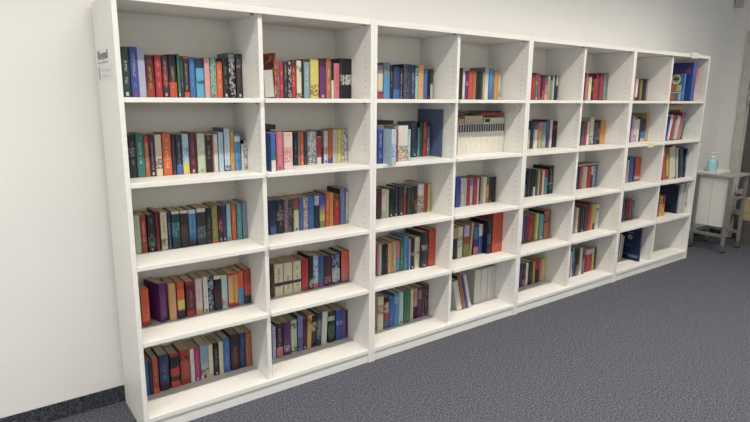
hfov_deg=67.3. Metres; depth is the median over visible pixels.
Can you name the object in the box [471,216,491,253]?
book
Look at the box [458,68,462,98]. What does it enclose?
book
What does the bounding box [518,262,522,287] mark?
book
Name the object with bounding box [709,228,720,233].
baseboard
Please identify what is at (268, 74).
book
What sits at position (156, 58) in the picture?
book
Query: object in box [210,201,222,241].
book
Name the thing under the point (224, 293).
book
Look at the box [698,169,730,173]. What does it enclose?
tray
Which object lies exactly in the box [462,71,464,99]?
book
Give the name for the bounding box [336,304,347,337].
book
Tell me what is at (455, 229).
book
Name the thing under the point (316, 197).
book
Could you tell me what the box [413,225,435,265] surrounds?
book
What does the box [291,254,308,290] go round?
book
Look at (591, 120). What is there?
book
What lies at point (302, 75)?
book
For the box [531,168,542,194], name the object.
book
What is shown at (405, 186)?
book
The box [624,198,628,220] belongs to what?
book
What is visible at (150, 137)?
book
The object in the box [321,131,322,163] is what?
book
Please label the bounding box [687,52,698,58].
label holder
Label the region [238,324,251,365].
book
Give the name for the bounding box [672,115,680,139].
book
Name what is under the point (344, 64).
book
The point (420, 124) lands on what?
book
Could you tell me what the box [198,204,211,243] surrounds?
book
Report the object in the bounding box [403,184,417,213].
book
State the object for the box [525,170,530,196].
book
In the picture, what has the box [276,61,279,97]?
book
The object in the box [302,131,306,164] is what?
book
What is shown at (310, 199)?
book
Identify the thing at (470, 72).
book
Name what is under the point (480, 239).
book
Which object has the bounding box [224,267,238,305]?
book
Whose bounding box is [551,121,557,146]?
book
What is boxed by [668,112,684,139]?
book
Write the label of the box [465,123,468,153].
volume
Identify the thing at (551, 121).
book
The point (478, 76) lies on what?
book
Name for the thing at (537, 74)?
book
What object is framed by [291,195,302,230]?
book
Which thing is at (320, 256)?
book
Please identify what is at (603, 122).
book
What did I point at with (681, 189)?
book
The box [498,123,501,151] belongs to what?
volume
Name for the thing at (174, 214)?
book
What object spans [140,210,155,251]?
book
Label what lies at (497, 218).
book
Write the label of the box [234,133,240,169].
book
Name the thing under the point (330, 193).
book
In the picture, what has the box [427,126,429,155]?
book
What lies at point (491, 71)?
book
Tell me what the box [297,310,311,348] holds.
book
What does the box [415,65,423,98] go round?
book
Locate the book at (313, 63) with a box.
[303,59,318,98]
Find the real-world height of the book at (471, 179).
0.176 m
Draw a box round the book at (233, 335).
[221,327,239,370]
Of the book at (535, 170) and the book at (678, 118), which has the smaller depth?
the book at (535, 170)
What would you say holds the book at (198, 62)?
on the bookcase at (190, 28)
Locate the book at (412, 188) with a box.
[409,186,414,213]
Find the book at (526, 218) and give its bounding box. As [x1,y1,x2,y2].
[523,214,527,242]
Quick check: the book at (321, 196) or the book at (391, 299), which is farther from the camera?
the book at (391, 299)
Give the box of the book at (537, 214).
[523,210,538,239]
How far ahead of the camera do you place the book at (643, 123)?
4.69 m
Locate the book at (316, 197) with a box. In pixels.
[303,192,318,227]
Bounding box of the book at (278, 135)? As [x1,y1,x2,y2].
[265,131,282,170]
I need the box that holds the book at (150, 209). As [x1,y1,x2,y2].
[147,207,159,250]
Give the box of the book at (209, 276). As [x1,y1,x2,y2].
[200,270,213,311]
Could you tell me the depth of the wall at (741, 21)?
5.85 m
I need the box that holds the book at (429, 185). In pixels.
[426,183,430,211]
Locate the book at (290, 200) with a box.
[279,196,293,231]
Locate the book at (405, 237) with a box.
[390,231,407,269]
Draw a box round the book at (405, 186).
[392,183,406,214]
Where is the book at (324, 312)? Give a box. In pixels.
[313,306,327,343]
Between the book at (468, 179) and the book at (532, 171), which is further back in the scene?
the book at (532, 171)
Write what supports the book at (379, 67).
on the bookcase at (444, 50)
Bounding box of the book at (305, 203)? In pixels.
[292,194,307,229]
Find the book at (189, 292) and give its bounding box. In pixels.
[177,274,195,316]
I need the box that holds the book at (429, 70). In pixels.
[427,69,430,98]
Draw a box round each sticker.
[97,47,108,64]
[98,64,112,80]
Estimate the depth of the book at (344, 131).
3.01 m
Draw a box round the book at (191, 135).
[180,131,196,173]
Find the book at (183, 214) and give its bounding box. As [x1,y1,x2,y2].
[173,206,188,247]
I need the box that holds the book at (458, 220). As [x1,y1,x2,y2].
[456,219,473,254]
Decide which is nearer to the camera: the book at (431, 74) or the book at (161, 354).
the book at (161, 354)
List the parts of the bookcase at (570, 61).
panel, shelf, shelf, shelf, shelf, panel, shelf, shelf, shelf, shelf, panel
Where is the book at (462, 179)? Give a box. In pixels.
[460,177,464,206]
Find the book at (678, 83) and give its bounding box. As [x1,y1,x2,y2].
[670,74,686,100]
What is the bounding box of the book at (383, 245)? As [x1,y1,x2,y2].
[376,241,384,274]
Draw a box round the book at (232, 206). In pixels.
[223,201,236,239]
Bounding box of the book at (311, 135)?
[296,130,316,164]
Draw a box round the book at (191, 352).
[182,340,194,381]
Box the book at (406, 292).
[394,286,409,322]
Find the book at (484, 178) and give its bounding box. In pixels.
[477,175,486,203]
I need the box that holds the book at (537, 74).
[532,73,538,99]
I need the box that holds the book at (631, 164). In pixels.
[627,156,633,181]
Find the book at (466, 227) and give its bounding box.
[454,221,469,256]
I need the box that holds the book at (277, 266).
[269,258,282,296]
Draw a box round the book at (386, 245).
[376,240,387,273]
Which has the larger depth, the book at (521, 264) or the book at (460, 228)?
the book at (521, 264)
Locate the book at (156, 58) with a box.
[153,55,162,96]
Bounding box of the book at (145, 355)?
[144,352,152,394]
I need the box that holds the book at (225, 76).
[215,58,228,97]
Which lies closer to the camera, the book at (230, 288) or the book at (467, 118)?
the book at (230, 288)
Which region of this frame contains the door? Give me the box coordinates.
[731,84,749,236]
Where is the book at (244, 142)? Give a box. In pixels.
[240,140,247,169]
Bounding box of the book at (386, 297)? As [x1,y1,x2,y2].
[377,291,388,328]
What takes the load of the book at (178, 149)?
on the bookcase at (190, 28)
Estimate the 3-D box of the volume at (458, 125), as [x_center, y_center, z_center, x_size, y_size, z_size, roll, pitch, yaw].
[0.478,-0.450,3.499,0.022,0.189,0.132,-8,14,-36]
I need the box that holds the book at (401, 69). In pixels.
[399,68,402,98]
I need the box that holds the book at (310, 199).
[298,193,313,228]
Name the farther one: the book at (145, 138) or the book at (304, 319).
the book at (304, 319)
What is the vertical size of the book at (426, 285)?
0.202 m
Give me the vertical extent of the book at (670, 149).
0.300 m
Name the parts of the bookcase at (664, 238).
panel, shelf, shelf, shelf, shelf, shelf, shelf, shelf, panel, shelf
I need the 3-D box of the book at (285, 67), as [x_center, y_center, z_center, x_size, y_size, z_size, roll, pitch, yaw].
[-0.464,-0.640,2.757,0.022,0.171,0.117,-8,14,-36]
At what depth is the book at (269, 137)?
2.61 m
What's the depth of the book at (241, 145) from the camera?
2.65 m
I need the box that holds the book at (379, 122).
[377,120,392,124]
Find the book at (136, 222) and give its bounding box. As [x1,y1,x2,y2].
[133,211,141,253]
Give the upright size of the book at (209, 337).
0.170 m
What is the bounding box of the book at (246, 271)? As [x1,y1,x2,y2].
[234,263,251,303]
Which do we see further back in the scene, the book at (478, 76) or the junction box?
the junction box
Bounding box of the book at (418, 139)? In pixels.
[417,128,419,156]
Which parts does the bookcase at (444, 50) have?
panel, shelf, shelf, shelf, shelf, panel, shelf, shelf, shelf, shelf, panel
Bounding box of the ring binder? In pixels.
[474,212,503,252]
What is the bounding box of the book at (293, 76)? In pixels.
[285,61,295,97]
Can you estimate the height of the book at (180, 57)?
0.175 m
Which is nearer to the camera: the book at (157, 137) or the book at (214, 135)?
the book at (157, 137)
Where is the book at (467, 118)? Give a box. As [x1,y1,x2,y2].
[458,115,483,123]
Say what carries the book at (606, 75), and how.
on the bookcase at (570, 61)
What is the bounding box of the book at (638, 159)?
[629,156,641,181]
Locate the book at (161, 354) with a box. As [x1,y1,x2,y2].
[151,345,169,390]
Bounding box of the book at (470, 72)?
[468,71,472,99]
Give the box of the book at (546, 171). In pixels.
[534,168,547,194]
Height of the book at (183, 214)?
0.172 m
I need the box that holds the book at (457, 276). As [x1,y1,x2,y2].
[452,273,465,308]
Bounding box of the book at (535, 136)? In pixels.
[533,124,537,148]
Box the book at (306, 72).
[303,62,309,97]
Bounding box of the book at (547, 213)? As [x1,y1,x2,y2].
[529,207,550,238]
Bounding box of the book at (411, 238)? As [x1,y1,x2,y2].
[408,236,414,269]
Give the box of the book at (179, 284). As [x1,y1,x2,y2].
[168,275,185,318]
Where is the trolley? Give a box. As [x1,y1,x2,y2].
[688,171,749,253]
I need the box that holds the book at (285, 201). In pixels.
[275,196,288,232]
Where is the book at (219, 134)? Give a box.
[208,131,223,171]
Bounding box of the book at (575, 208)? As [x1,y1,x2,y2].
[572,206,576,233]
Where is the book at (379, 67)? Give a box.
[377,65,382,98]
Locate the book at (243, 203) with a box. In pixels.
[232,199,247,238]
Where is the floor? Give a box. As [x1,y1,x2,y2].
[51,234,749,421]
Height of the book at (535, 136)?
0.165 m
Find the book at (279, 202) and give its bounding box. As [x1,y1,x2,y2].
[269,196,283,233]
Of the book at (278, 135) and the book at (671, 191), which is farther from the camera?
the book at (671, 191)
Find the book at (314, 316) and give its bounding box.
[303,309,316,346]
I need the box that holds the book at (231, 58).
[217,53,235,97]
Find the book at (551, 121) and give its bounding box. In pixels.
[543,119,552,146]
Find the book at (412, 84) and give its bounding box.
[410,65,415,98]
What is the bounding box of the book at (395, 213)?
[386,185,397,216]
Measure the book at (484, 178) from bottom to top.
0.176 m
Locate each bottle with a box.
[706,152,718,171]
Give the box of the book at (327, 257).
[316,250,330,285]
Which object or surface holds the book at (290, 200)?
on the bookcase at (190, 28)
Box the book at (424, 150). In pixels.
[418,121,426,155]
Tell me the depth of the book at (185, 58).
2.46 m
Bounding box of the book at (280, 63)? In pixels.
[279,62,283,97]
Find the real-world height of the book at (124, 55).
0.202 m
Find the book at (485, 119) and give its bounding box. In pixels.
[483,117,503,122]
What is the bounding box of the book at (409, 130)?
[408,129,410,160]
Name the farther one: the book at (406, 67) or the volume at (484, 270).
the volume at (484, 270)
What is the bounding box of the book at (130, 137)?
[127,133,137,177]
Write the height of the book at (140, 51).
0.200 m
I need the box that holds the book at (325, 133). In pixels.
[321,130,327,162]
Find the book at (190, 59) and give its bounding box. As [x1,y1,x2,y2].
[188,57,195,97]
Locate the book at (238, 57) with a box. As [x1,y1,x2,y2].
[234,54,242,97]
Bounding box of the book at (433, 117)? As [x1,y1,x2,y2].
[418,109,442,156]
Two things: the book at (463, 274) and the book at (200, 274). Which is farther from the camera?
the book at (463, 274)
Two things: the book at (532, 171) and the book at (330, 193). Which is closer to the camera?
the book at (330, 193)
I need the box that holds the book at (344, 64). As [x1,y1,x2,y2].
[331,58,350,98]
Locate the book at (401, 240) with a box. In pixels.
[387,235,403,270]
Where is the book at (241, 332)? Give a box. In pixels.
[232,326,245,367]
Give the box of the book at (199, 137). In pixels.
[195,132,205,172]
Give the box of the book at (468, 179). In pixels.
[464,177,469,205]
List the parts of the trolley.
leg, rail, panel, rail, panel, rail, leg, rail, leg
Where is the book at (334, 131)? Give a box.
[321,129,336,162]
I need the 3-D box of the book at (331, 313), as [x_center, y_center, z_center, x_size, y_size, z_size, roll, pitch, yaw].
[-0.280,0.641,3.214,0.045,0.182,0.128,-8,14,-36]
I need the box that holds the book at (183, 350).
[172,341,190,384]
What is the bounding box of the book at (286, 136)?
[277,131,292,169]
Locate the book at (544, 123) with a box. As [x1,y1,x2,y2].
[540,122,546,147]
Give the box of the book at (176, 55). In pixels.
[175,54,180,97]
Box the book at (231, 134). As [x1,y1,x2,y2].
[229,131,234,170]
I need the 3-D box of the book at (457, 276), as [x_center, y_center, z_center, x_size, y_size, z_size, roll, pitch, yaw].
[0.514,0.513,3.720,0.092,0.246,0.171,-8,14,-36]
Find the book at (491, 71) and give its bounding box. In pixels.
[488,69,493,99]
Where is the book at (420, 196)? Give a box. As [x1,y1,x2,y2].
[405,180,423,212]
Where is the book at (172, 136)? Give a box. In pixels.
[170,134,176,174]
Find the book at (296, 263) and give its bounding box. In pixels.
[284,255,300,292]
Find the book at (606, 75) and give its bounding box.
[589,73,608,99]
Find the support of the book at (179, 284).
on the bookcase at (190, 28)
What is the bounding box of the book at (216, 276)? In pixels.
[205,269,221,310]
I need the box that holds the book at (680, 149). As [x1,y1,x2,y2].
[676,146,682,177]
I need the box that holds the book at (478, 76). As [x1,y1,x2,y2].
[475,71,480,99]
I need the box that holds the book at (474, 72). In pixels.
[472,71,476,99]
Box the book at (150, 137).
[143,134,155,176]
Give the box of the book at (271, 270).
[269,262,273,297]
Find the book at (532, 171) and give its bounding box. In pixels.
[526,169,533,196]
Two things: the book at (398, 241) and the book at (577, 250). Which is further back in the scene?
the book at (577, 250)
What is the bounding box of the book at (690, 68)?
[673,62,696,100]
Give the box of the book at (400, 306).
[390,288,402,324]
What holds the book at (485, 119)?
on the volume at (484, 124)
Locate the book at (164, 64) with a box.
[160,56,169,96]
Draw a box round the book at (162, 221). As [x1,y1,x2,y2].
[153,208,167,249]
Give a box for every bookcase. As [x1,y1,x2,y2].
[91,0,373,421]
[371,19,531,361]
[515,37,635,313]
[614,48,710,281]
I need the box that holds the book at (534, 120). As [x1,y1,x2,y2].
[532,119,549,147]
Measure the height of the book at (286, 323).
0.185 m
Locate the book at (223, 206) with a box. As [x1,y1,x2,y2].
[215,202,226,241]
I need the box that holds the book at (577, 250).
[571,246,579,275]
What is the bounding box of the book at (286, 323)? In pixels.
[274,315,290,355]
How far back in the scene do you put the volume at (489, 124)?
3.60 m
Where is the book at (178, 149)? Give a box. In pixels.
[170,133,182,174]
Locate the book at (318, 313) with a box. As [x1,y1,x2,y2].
[307,307,321,345]
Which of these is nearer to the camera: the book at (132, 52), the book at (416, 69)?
the book at (132, 52)
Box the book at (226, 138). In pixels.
[213,127,230,170]
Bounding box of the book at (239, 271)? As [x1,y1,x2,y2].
[228,265,243,304]
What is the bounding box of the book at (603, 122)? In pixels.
[596,120,605,143]
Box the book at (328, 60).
[323,58,330,98]
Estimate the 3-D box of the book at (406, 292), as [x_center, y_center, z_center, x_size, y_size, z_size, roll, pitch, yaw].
[0.154,0.573,3.503,0.052,0.208,0.144,-8,14,-36]
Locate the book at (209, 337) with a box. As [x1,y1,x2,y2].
[204,334,219,375]
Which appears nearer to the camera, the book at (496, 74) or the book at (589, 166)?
the book at (496, 74)
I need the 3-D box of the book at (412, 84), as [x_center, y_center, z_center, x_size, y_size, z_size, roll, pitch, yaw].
[0.179,-0.747,3.265,0.032,0.191,0.132,-8,14,-36]
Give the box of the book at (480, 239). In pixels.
[468,220,482,253]
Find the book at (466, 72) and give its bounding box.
[464,71,468,99]
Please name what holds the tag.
attached to the bookcase at (444, 50)
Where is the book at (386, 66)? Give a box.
[377,62,389,98]
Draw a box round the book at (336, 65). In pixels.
[334,63,338,98]
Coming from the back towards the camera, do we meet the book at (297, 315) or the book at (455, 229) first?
the book at (455, 229)
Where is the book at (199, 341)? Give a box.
[191,335,209,378]
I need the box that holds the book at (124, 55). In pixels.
[120,47,131,96]
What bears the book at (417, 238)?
on the bookcase at (444, 50)
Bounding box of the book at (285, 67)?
[283,62,287,97]
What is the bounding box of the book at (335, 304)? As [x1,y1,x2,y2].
[335,304,344,337]
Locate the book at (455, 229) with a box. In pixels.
[452,226,457,258]
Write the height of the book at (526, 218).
0.202 m
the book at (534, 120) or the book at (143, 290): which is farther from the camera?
the book at (534, 120)
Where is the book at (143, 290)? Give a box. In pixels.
[138,282,150,326]
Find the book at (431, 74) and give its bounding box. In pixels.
[430,69,432,98]
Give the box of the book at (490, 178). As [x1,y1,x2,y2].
[478,175,491,202]
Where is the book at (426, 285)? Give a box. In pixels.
[415,281,428,315]
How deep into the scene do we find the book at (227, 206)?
2.70 m
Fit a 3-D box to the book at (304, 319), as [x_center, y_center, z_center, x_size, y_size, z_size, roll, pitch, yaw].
[-0.418,0.661,3.114,0.019,0.180,0.123,-8,14,-36]
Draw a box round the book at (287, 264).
[273,256,292,294]
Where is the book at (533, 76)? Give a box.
[530,75,535,99]
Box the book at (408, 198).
[406,186,410,214]
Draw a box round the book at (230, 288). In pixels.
[219,267,233,306]
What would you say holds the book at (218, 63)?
on the bookcase at (190, 28)
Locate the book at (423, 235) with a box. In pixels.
[406,227,427,267]
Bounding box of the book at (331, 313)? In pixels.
[320,305,334,342]
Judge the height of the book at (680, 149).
0.277 m
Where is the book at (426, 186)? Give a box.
[425,183,427,211]
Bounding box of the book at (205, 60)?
[202,58,210,97]
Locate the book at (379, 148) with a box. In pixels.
[376,129,382,163]
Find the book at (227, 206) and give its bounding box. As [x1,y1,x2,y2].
[217,200,231,240]
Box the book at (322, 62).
[318,58,325,98]
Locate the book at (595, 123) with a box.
[592,122,597,144]
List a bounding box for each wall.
[0,0,735,417]
[715,0,749,169]
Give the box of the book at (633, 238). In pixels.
[620,228,642,261]
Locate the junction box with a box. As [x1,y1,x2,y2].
[735,0,743,7]
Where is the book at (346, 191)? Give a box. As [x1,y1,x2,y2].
[346,191,347,223]
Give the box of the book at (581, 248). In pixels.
[571,245,582,274]
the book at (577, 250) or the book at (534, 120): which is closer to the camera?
the book at (534, 120)
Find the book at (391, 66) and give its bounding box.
[390,65,392,98]
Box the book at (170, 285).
[160,277,176,320]
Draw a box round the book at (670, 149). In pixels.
[664,145,675,178]
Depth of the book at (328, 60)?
2.85 m
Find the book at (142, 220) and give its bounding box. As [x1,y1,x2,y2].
[134,210,147,252]
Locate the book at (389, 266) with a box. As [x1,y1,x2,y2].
[376,238,391,273]
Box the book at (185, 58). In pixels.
[182,56,189,97]
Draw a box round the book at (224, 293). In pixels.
[214,268,227,308]
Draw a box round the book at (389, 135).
[377,128,396,164]
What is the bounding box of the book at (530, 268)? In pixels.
[520,257,532,284]
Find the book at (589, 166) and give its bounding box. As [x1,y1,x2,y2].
[586,165,591,187]
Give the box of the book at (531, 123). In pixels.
[528,121,533,148]
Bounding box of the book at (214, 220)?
[202,202,218,242]
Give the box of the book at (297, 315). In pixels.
[288,311,302,350]
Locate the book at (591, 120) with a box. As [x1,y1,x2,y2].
[581,117,594,144]
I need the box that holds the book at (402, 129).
[384,125,407,161]
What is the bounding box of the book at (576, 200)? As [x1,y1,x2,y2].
[575,199,591,230]
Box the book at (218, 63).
[216,61,222,97]
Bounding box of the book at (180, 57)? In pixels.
[179,56,184,97]
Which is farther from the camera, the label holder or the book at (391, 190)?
the label holder
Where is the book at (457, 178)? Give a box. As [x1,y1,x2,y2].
[454,175,460,207]
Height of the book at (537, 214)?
0.200 m
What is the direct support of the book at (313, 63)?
on the bookcase at (190, 28)
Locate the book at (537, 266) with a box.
[523,256,539,282]
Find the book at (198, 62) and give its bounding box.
[194,58,204,97]
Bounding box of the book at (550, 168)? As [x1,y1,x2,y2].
[533,164,553,193]
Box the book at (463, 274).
[457,272,470,307]
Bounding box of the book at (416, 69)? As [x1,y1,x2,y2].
[415,68,418,98]
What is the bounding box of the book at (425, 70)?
[423,69,427,98]
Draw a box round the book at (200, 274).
[194,270,208,312]
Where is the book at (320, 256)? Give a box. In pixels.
[311,251,323,287]
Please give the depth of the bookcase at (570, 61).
4.15 m
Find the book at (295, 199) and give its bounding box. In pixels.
[283,194,298,231]
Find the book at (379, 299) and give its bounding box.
[375,292,383,330]
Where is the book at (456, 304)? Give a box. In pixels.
[451,278,461,310]
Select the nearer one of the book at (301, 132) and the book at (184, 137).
the book at (184, 137)
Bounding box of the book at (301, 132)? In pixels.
[292,130,303,164]
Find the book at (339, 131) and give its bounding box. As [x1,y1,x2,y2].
[325,128,341,161]
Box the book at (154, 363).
[144,349,159,393]
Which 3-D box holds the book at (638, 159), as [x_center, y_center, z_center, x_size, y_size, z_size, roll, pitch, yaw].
[2.199,-0.365,4.850,0.090,0.202,0.141,-8,14,-36]
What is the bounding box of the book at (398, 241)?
[386,237,399,271]
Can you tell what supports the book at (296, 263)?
on the bookcase at (190, 28)
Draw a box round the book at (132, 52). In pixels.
[128,47,139,96]
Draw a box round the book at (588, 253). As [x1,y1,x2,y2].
[579,245,592,271]
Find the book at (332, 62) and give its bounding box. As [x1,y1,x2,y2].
[331,61,333,98]
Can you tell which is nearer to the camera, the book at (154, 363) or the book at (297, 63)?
the book at (154, 363)
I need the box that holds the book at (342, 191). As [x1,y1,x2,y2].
[327,185,345,224]
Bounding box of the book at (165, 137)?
[153,132,172,175]
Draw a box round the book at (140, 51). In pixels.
[136,48,146,96]
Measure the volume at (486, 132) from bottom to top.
0.189 m
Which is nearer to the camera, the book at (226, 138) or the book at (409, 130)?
the book at (226, 138)
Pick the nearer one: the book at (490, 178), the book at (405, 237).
the book at (405, 237)
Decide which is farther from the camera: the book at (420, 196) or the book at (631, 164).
the book at (631, 164)
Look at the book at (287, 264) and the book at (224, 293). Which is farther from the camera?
the book at (287, 264)
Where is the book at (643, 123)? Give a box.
[639,120,645,141]
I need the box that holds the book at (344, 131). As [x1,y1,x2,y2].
[335,128,347,161]
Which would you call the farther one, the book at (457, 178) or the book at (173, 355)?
the book at (457, 178)
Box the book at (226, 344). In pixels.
[214,330,230,372]
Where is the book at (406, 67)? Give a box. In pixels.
[393,64,410,98]
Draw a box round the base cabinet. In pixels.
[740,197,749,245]
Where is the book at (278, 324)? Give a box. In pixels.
[271,316,282,357]
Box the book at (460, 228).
[454,224,462,257]
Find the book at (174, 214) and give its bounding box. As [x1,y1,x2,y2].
[163,207,180,248]
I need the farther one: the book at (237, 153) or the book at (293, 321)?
the book at (293, 321)
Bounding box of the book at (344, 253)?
[329,246,348,282]
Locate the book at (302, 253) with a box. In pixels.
[297,250,312,289]
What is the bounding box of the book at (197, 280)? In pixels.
[186,272,202,314]
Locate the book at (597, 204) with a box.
[592,202,599,228]
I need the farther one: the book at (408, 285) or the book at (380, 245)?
the book at (408, 285)
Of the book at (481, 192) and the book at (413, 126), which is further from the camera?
the book at (481, 192)
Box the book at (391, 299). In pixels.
[382,292,393,326]
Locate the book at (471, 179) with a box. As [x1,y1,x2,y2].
[469,178,472,205]
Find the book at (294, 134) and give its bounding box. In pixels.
[285,131,297,165]
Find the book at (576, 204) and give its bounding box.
[574,203,584,232]
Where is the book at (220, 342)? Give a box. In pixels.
[210,333,223,373]
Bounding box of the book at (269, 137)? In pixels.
[265,132,275,171]
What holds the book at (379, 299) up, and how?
on the bookcase at (444, 50)
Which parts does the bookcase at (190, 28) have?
panel, shelf, shelf, shelf, shelf, panel, shelf, shelf, shelf, shelf, panel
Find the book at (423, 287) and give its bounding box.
[414,283,424,316]
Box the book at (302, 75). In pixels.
[289,59,303,97]
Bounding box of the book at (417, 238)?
[401,233,419,268]
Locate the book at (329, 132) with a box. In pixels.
[324,130,331,162]
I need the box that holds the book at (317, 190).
[314,189,328,226]
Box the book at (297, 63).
[295,60,301,97]
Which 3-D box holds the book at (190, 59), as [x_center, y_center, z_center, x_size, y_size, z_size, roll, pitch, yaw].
[-0.838,-0.597,2.524,0.024,0.173,0.119,-8,14,-36]
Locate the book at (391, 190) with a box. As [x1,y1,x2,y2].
[378,186,393,216]
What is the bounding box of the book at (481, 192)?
[468,174,482,203]
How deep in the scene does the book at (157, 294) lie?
2.56 m
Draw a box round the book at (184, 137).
[175,132,189,173]
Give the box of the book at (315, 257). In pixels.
[304,251,317,288]
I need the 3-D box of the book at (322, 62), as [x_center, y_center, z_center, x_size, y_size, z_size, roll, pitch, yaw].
[-0.302,-0.676,2.882,0.037,0.196,0.134,-8,14,-36]
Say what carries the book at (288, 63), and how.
on the bookcase at (190, 28)
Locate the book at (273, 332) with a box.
[271,323,275,358]
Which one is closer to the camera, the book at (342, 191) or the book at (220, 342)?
the book at (220, 342)
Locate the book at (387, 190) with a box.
[380,187,388,217]
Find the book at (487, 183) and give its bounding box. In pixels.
[485,177,488,202]
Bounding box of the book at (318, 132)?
[305,129,320,163]
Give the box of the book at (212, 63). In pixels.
[209,58,216,97]
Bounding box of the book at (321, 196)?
[310,191,324,227]
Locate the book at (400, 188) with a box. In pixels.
[387,184,403,215]
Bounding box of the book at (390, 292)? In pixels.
[380,289,398,325]
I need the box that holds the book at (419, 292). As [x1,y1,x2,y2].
[409,283,421,317]
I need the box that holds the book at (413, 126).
[398,121,417,156]
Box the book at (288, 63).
[287,62,291,97]
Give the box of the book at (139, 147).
[128,132,145,176]
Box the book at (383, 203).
[378,187,385,217]
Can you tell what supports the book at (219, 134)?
on the bookcase at (190, 28)
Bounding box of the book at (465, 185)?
[462,177,466,205]
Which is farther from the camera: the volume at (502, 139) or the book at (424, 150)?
the volume at (502, 139)
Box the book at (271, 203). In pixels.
[267,197,276,234]
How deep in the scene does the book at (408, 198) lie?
3.34 m
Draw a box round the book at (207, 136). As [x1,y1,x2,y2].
[200,132,212,172]
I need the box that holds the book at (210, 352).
[202,336,213,376]
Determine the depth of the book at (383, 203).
3.24 m
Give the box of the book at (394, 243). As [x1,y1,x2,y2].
[379,237,396,272]
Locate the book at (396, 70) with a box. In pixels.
[393,67,399,98]
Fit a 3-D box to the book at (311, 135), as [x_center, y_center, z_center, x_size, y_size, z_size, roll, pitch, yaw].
[-0.357,-0.333,2.938,0.052,0.169,0.118,-8,14,-36]
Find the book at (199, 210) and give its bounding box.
[188,204,206,244]
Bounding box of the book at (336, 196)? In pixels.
[328,191,339,225]
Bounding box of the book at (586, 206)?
[578,203,588,231]
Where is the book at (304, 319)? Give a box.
[303,317,306,349]
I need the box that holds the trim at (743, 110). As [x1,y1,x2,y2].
[721,31,749,236]
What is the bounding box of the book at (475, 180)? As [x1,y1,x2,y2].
[461,176,477,204]
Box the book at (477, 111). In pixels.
[458,110,500,112]
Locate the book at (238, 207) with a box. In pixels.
[227,200,242,238]
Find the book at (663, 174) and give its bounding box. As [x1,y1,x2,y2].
[661,151,665,179]
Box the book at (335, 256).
[321,248,339,284]
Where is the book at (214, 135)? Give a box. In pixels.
[212,133,218,171]
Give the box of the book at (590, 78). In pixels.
[587,77,591,99]
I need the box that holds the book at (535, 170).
[526,168,536,195]
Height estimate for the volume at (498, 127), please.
0.189 m
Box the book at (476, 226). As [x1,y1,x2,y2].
[471,223,478,254]
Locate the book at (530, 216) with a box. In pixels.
[523,212,533,241]
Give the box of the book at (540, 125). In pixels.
[534,122,542,147]
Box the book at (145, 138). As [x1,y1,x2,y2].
[143,135,150,176]
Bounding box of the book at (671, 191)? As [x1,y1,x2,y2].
[659,184,679,213]
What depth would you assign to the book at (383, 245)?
3.27 m
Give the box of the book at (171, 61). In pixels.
[160,54,177,97]
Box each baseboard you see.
[0,229,704,421]
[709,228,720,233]
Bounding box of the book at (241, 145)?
[240,143,243,169]
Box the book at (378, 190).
[376,187,381,218]
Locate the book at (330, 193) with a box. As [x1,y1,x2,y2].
[322,190,332,225]
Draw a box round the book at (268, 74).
[263,69,274,97]
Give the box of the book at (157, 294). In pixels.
[143,277,167,322]
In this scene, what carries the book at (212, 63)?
on the bookcase at (190, 28)
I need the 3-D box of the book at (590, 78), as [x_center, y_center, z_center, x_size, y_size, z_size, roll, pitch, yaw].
[1.574,-0.925,4.256,0.038,0.173,0.120,-8,14,-36]
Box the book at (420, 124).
[409,121,422,156]
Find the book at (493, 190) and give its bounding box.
[482,175,495,201]
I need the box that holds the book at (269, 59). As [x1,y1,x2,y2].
[263,53,276,97]
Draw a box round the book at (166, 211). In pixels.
[161,208,171,248]
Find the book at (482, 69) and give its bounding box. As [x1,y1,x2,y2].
[470,67,488,99]
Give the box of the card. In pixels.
[642,142,653,147]
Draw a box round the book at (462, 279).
[456,272,467,307]
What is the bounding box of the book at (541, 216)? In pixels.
[531,211,543,239]
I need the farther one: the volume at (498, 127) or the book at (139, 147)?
the volume at (498, 127)
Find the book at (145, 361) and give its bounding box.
[144,357,149,395]
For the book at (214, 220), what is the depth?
2.66 m
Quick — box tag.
[377,115,385,119]
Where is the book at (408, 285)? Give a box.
[406,284,417,318]
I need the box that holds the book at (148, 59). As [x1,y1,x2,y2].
[144,55,154,96]
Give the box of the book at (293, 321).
[281,313,296,352]
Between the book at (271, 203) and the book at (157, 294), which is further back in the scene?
the book at (271, 203)
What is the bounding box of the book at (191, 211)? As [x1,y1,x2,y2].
[180,205,196,245]
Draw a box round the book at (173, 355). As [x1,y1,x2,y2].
[162,345,180,387]
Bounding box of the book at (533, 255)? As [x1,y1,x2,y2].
[530,254,545,280]
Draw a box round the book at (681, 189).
[673,183,684,213]
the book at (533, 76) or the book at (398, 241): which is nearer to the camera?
the book at (398, 241)
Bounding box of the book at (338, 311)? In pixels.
[325,303,342,339]
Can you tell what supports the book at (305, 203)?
on the bookcase at (190, 28)
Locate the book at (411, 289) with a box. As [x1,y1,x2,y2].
[402,285,413,319]
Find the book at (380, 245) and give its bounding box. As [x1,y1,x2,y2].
[376,243,381,275]
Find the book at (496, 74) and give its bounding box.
[493,72,498,99]
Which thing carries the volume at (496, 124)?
on the bookcase at (444, 50)
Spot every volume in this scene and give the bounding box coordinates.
[456,124,460,154]
[460,124,462,154]
[460,268,480,303]
[462,124,465,153]
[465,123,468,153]
[467,123,470,153]
[470,123,473,153]
[472,123,475,153]
[475,123,478,153]
[477,123,480,152]
[477,266,487,301]
[480,123,482,152]
[482,123,485,152]
[484,123,487,152]
[484,265,491,299]
[487,123,490,152]
[488,264,494,298]
[489,123,492,152]
[490,264,496,297]
[492,123,494,151]
[494,123,497,151]
[496,123,499,151]
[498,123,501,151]
[501,122,504,151]
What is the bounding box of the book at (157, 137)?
[146,133,162,175]
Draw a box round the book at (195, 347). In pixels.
[186,339,200,380]
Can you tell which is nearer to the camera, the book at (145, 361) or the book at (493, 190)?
the book at (145, 361)

